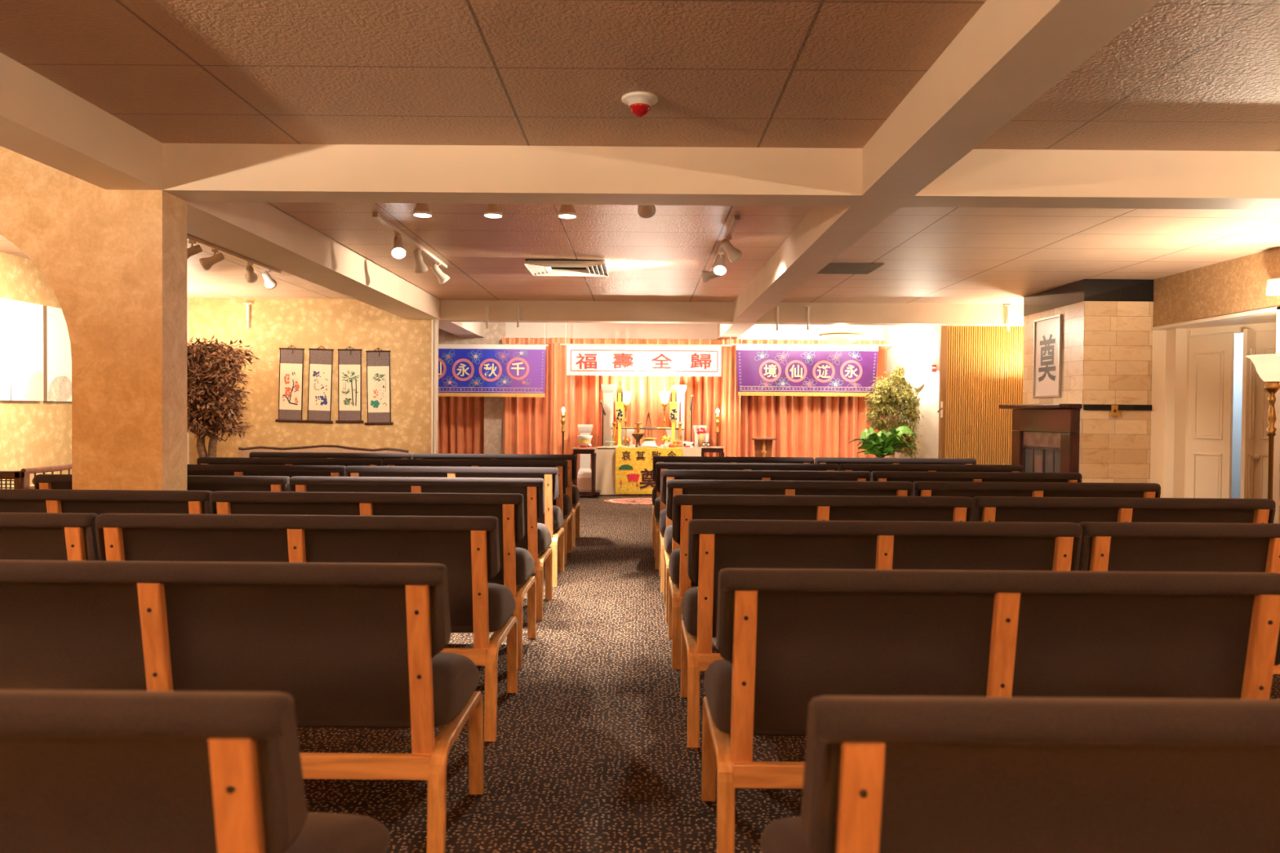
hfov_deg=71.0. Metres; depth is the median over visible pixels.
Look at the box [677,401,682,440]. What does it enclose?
candlestick
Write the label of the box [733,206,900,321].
ceiling beam
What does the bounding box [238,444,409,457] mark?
settee
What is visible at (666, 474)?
bench
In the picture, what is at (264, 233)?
ceiling beam
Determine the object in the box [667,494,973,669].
bench
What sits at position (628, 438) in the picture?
print
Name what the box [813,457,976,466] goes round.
bench
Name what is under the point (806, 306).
rod
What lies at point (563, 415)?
candle lamp
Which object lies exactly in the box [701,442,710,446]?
stand
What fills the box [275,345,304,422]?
painting
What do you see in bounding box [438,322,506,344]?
wall
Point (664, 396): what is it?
lamp
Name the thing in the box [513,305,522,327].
rod
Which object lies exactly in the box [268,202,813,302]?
ceiling
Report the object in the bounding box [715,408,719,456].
candle lamp
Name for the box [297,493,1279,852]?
floor
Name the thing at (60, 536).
bench
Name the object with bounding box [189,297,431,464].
wall
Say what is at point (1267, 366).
floor lamp
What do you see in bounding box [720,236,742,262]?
track spotlight
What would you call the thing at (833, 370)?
banner
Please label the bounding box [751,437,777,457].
console table
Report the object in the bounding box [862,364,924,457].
ficus tree
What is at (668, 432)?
pedestal
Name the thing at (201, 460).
bench
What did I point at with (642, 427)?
tray
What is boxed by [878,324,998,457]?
wall
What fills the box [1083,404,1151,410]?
stone ledge
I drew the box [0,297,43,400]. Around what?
window
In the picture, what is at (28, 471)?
bench
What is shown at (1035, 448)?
fireplace
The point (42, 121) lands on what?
ceiling beam
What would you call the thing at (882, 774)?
bench
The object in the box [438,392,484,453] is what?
curtain
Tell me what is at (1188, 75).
ceiling
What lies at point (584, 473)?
pedestal
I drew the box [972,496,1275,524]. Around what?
bench
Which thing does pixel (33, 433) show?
wall
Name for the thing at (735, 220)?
track
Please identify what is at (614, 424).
candlestick
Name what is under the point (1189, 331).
trim
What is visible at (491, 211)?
track spotlight
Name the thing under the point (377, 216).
track
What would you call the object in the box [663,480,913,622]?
bench
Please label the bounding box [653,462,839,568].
bench
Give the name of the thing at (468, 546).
bench
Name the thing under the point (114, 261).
wall
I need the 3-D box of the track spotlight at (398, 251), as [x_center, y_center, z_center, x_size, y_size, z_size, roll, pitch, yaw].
[-1.881,-1.410,7.018,0.125,0.205,0.184,0,1,0]
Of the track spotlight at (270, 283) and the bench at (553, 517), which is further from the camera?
the track spotlight at (270, 283)
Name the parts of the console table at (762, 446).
turned post, panel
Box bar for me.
[610,426,684,430]
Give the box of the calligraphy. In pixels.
[1032,314,1062,398]
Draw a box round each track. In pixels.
[186,234,280,274]
[372,213,447,268]
[708,215,739,271]
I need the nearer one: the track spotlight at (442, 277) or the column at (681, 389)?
the track spotlight at (442, 277)
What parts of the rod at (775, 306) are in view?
rod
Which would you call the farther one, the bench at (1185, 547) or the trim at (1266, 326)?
the trim at (1266, 326)
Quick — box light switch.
[1111,404,1118,416]
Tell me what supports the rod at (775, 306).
attached to the ceiling beam at (500, 311)
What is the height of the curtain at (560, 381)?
2.345 m
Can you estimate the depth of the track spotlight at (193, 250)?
7.39 m
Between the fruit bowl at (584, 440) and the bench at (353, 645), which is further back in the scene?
the fruit bowl at (584, 440)
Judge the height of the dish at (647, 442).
0.125 m
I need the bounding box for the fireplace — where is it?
[999,403,1082,472]
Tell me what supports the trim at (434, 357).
attached to the wall at (335, 324)
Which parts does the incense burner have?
dish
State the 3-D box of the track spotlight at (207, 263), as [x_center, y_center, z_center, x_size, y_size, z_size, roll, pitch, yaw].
[-3.720,-1.446,7.792,0.202,0.187,0.115,0,1,0]
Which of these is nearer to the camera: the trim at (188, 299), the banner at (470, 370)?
the trim at (188, 299)
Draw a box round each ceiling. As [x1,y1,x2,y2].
[0,0,986,148]
[0,233,355,299]
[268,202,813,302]
[779,206,1279,304]
[973,0,1279,151]
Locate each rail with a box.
[438,322,547,346]
[560,329,732,346]
[731,324,893,346]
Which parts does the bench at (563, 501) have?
backrest, post, frame, seat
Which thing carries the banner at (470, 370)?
hanging from the rail at (544, 322)
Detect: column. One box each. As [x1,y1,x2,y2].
[600,384,616,445]
[675,385,686,444]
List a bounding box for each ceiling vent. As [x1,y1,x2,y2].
[524,258,608,275]
[817,262,884,274]
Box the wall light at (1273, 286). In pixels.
[1265,278,1279,296]
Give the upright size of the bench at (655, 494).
0.831 m
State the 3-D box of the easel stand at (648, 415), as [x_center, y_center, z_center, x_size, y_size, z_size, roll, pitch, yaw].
[0.126,0.037,13.342,0.180,0.541,0.033,0,1,0]
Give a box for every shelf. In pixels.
[578,489,600,494]
[999,403,1082,408]
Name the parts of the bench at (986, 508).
post, post, post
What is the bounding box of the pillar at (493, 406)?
[484,393,502,453]
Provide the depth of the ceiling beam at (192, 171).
4.78 m
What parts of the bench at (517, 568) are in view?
post, post, backrest, post, seat, frame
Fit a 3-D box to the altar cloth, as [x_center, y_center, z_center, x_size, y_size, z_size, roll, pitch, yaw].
[0.144,0.645,13.011,0.996,0.670,0.162,0,1,0]
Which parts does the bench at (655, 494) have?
frame, seat, backrest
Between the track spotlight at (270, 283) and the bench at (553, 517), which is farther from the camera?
the track spotlight at (270, 283)
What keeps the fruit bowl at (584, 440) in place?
on the side table at (576, 451)
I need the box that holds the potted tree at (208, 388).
[186,335,258,457]
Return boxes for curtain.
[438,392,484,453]
[502,337,551,454]
[550,337,570,454]
[569,338,721,473]
[720,338,740,457]
[739,339,886,462]
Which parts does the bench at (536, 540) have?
post, post, backrest, post, seat, frame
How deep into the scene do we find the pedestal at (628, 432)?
13.70 m
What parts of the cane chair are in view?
cane panel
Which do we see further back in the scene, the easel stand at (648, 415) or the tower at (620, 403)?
the easel stand at (648, 415)
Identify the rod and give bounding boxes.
[243,302,253,328]
[483,305,491,328]
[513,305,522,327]
[774,305,781,330]
[803,305,812,329]
[1004,305,1013,331]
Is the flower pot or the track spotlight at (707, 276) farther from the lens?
the flower pot
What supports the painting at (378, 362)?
attached to the wall at (335, 324)
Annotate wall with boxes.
[0,146,186,490]
[0,251,71,488]
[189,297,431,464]
[438,322,506,344]
[506,322,884,341]
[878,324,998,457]
[937,325,1023,465]
[1023,279,1153,315]
[1150,247,1279,497]
[1231,333,1243,498]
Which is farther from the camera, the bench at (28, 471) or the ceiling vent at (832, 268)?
the ceiling vent at (832, 268)
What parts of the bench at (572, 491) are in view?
backrest, post, frame, seat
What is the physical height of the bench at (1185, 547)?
0.831 m
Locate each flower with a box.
[579,439,589,444]
[626,473,639,481]
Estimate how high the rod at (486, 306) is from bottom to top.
0.297 m
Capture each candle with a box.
[613,401,615,422]
[679,401,680,422]
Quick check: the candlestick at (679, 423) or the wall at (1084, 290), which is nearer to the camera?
the wall at (1084, 290)
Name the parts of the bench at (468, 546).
post, post, backrest, rail, post, seat, frame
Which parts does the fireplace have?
glass panel, glass panel, door frame, glass panel, glass panel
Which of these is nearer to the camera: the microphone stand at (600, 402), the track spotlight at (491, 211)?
the track spotlight at (491, 211)
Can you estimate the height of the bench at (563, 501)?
0.831 m
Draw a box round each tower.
[615,381,623,447]
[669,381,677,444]
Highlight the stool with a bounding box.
[698,446,724,456]
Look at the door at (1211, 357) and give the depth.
8.87 m
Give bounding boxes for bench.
[0,488,212,515]
[0,512,99,560]
[0,560,484,852]
[0,689,390,852]
[20,463,71,488]
[33,474,289,492]
[94,513,517,742]
[186,464,346,478]
[196,457,382,466]
[209,491,536,669]
[248,452,413,460]
[289,475,552,621]
[345,466,564,586]
[382,458,572,564]
[413,453,579,546]
[651,456,813,550]
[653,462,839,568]
[658,469,871,591]
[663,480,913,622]
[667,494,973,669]
[680,519,1082,747]
[701,568,1279,852]
[760,695,1279,852]
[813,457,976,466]
[839,463,1023,473]
[871,471,1081,483]
[912,481,1160,497]
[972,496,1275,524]
[1078,521,1279,674]
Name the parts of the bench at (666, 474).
frame, seat, post, backrest, post, post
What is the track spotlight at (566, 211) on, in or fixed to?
attached to the track
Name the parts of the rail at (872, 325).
rail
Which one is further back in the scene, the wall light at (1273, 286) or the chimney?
the chimney
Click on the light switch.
(1114, 408)
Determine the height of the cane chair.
0.764 m
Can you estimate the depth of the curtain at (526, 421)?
14.14 m
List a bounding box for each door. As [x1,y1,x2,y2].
[1186,333,1234,498]
[1240,328,1256,498]
[1253,330,1275,498]
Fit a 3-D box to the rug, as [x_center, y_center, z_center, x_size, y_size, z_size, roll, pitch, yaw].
[0.130,1.015,12.170,1.243,0.012,0.812,0,1,0]
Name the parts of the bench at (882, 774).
seat, post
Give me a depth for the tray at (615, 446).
13.05 m
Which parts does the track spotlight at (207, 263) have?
stem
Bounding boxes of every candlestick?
[612,401,616,445]
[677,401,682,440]
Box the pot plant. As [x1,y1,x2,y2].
[848,425,916,457]
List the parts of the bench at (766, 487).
frame, seat, post, post, backrest, post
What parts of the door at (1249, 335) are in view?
panel moulding, panel moulding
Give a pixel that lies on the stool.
(704, 449)
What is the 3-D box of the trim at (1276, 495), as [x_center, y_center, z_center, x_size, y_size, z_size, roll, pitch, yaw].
[5.371,0.055,8.373,0.142,2.140,1.900,0,1,0]
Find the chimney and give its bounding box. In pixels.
[1022,301,1153,483]
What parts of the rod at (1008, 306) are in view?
rod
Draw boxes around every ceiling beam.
[0,52,162,190]
[162,142,1279,209]
[186,201,439,319]
[436,298,1023,326]
[438,321,484,337]
[717,324,754,339]
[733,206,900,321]
[862,0,1161,195]
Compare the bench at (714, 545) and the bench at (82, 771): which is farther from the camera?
the bench at (714, 545)
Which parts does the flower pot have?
pot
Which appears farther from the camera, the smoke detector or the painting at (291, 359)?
the painting at (291, 359)
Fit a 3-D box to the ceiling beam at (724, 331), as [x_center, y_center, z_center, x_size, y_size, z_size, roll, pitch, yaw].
[1.371,-1.515,13.000,0.280,0.300,2.550,0,1,0]
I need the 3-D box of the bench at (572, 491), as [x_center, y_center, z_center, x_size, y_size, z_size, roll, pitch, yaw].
[-1.310,0.658,8.358,1.469,0.831,0.636,0,1,0]
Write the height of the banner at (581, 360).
0.460 m
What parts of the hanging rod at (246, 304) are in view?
rod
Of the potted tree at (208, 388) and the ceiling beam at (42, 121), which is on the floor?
the potted tree at (208, 388)
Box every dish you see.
[640,437,657,446]
[682,441,694,447]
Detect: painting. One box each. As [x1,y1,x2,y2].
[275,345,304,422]
[304,346,333,423]
[335,346,364,422]
[364,347,393,425]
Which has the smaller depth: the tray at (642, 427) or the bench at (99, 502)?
the bench at (99, 502)
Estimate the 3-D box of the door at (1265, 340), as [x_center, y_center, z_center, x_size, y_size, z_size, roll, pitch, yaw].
[6.008,0.099,8.430,0.108,2.040,0.466,0,1,-27]
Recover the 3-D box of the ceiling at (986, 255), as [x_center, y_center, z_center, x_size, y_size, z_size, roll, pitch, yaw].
[3.393,-1.571,8.250,3.864,0.100,6.440,0,1,0]
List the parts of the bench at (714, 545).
frame, seat, post, rail, post, backrest, post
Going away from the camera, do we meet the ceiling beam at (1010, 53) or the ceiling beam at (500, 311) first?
the ceiling beam at (1010, 53)
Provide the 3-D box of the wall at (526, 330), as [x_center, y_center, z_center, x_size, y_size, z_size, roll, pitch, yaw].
[1.148,-1.515,14.425,6.570,0.250,0.300,0,1,0]
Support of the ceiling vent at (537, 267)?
in the ceiling at (663, 256)
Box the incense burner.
[631,422,644,447]
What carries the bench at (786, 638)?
on the floor
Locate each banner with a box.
[438,344,546,397]
[566,345,721,376]
[736,343,878,396]
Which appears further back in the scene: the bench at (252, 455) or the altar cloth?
the altar cloth
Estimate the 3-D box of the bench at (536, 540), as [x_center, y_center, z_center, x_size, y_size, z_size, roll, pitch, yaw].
[-1.295,0.705,5.488,1.469,0.831,0.636,0,1,0]
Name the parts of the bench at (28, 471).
post, seat, rail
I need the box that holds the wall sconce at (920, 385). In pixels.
[910,382,924,391]
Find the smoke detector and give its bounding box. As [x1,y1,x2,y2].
[621,91,658,117]
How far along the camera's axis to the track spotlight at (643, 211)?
5.53 m
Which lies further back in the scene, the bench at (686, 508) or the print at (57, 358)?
the print at (57, 358)
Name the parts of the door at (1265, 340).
knob, panel moulding, panel moulding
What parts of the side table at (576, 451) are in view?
leg, leg, leg, leg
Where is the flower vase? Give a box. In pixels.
[662,435,671,448]
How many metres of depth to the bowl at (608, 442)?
13.11 m
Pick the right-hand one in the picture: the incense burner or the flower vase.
the flower vase
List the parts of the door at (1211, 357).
panel moulding, panel moulding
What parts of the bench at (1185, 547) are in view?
post, backrest, post, rail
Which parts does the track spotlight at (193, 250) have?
stem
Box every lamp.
[560,407,565,454]
[622,391,632,445]
[658,391,670,444]
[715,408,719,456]
[1245,354,1279,499]
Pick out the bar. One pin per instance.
(622, 428)
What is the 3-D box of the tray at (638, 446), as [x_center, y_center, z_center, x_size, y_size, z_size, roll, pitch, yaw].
[0.136,0.301,13.095,0.330,0.022,0.159,0,1,0]
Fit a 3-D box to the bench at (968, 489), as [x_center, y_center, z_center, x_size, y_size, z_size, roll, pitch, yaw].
[2.290,0.733,5.473,1.419,0.831,0.636,0,1,0]
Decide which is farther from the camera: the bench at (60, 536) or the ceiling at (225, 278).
the ceiling at (225, 278)
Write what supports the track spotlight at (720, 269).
attached to the track at (735, 220)
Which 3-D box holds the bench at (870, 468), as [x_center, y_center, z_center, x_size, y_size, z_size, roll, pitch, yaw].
[2.257,0.704,7.243,1.419,0.831,0.636,0,1,0]
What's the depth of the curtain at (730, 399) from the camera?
13.97 m
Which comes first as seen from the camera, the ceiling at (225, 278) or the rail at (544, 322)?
the ceiling at (225, 278)
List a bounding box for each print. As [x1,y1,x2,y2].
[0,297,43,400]
[42,306,71,401]
[623,436,631,443]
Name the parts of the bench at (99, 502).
post, post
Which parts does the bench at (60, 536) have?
post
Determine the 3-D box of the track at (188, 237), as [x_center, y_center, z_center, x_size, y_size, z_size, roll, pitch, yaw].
[-3.697,-1.551,7.582,0.040,0.029,3.200,0,1,0]
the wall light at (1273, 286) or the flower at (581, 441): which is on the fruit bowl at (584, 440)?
the flower at (581, 441)
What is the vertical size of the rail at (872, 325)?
0.377 m
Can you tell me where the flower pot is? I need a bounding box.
[696,426,706,446]
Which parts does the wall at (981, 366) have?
latch plate, lead post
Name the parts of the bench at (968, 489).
post, post, post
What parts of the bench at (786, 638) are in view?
frame, post, seat, rail, backrest, post, post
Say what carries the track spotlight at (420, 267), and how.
attached to the track at (377, 216)
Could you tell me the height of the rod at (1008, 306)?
0.331 m
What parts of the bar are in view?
brass rod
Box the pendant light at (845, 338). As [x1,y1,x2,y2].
[818,324,863,345]
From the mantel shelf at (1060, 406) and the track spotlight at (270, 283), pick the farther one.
the mantel shelf at (1060, 406)
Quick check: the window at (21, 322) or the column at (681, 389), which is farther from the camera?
the column at (681, 389)
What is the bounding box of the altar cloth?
[615,447,681,494]
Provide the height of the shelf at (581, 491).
0.040 m
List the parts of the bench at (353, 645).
post, backrest, rail, seat, post, frame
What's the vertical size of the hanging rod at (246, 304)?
0.323 m
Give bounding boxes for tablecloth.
[595,446,701,494]
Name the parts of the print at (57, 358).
stretched frame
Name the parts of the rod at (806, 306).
rod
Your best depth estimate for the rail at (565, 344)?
13.75 m
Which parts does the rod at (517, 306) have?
rod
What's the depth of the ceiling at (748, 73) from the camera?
3.67 m
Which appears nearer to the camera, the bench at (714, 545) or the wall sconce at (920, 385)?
the bench at (714, 545)
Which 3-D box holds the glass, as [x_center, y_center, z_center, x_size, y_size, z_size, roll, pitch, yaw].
[1.006,0.206,13.624,0.072,0.191,0.071,0,1,0]
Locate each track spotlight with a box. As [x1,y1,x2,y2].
[186,240,202,259]
[199,248,224,271]
[244,262,257,283]
[262,269,276,288]
[391,233,406,259]
[413,203,431,217]
[413,248,427,273]
[430,262,449,284]
[484,204,502,218]
[557,204,577,218]
[637,204,655,217]
[701,265,720,283]
[713,251,726,275]
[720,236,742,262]
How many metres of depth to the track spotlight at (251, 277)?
8.52 m
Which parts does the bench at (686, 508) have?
frame, rail, seat, post, post, backrest, post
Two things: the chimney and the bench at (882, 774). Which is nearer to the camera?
the bench at (882, 774)
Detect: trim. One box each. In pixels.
[186,297,189,464]
[431,319,438,453]
[1151,306,1279,523]
[1184,330,1191,497]
[1186,322,1276,336]
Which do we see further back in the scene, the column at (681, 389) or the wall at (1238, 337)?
the column at (681, 389)
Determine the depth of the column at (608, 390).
13.55 m
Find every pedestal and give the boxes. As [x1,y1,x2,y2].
[577,424,593,489]
[621,428,634,447]
[665,426,682,444]
[693,425,706,447]
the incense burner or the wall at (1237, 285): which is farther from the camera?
the incense burner
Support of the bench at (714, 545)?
on the floor
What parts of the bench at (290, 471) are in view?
post, post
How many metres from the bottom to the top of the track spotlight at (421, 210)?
0.196 m
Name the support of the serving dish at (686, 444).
on the tablecloth
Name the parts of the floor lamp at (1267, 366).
lamp shade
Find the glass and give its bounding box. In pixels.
[703,433,708,446]
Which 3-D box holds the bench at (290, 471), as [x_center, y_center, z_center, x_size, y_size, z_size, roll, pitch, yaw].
[-2.782,0.676,6.520,1.469,0.831,0.636,0,1,0]
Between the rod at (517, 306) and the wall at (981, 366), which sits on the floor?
the wall at (981, 366)
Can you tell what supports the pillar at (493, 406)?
on the floor
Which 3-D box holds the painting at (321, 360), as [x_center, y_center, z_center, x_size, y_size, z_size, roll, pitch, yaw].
[-4.097,-0.540,11.481,0.359,0.990,0.034,2,1,0]
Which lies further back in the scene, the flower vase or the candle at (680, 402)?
the candle at (680, 402)
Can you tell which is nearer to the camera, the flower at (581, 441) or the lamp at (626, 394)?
the flower at (581, 441)
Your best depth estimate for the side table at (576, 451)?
12.65 m
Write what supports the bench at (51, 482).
on the floor
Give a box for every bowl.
[577,435,592,447]
[604,440,615,445]
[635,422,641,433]
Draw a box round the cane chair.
[0,471,24,488]
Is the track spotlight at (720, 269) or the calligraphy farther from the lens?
the calligraphy
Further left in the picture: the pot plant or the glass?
the glass
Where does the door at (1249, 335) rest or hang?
in the wall at (1237, 285)
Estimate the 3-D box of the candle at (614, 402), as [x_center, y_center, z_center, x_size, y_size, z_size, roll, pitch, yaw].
[-0.380,-0.215,13.317,0.026,0.307,0.025,0,1,0]
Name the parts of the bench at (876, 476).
post, post, post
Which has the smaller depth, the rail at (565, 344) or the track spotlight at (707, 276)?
the track spotlight at (707, 276)
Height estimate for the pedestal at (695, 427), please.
1.016 m
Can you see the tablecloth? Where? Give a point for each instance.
(605, 458)
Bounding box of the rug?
[604,497,652,504]
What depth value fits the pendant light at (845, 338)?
12.39 m
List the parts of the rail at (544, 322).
rail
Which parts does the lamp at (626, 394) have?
lamp shade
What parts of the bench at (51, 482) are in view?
post, post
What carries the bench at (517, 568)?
on the floor
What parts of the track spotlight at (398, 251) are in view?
stem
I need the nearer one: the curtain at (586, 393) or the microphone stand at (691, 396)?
the microphone stand at (691, 396)
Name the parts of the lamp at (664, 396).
lamp shade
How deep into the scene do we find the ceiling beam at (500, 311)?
11.48 m
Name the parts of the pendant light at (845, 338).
lamp shade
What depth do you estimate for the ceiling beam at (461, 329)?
13.18 m
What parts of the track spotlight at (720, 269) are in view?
stem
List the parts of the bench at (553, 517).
post, post, backrest, post, frame, seat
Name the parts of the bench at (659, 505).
seat, frame, post, backrest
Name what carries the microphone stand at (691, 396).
on the floor
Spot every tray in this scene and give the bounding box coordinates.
[601,445,617,448]
[638,446,660,448]
[642,426,654,428]
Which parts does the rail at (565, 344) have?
rail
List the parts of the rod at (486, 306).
rod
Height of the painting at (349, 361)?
0.985 m
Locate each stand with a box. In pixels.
[599,400,605,445]
[642,410,654,437]
[689,395,693,442]
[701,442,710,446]
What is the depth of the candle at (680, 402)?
13.31 m
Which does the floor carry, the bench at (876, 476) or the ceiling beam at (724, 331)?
the bench at (876, 476)
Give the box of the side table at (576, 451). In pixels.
[571,447,600,497]

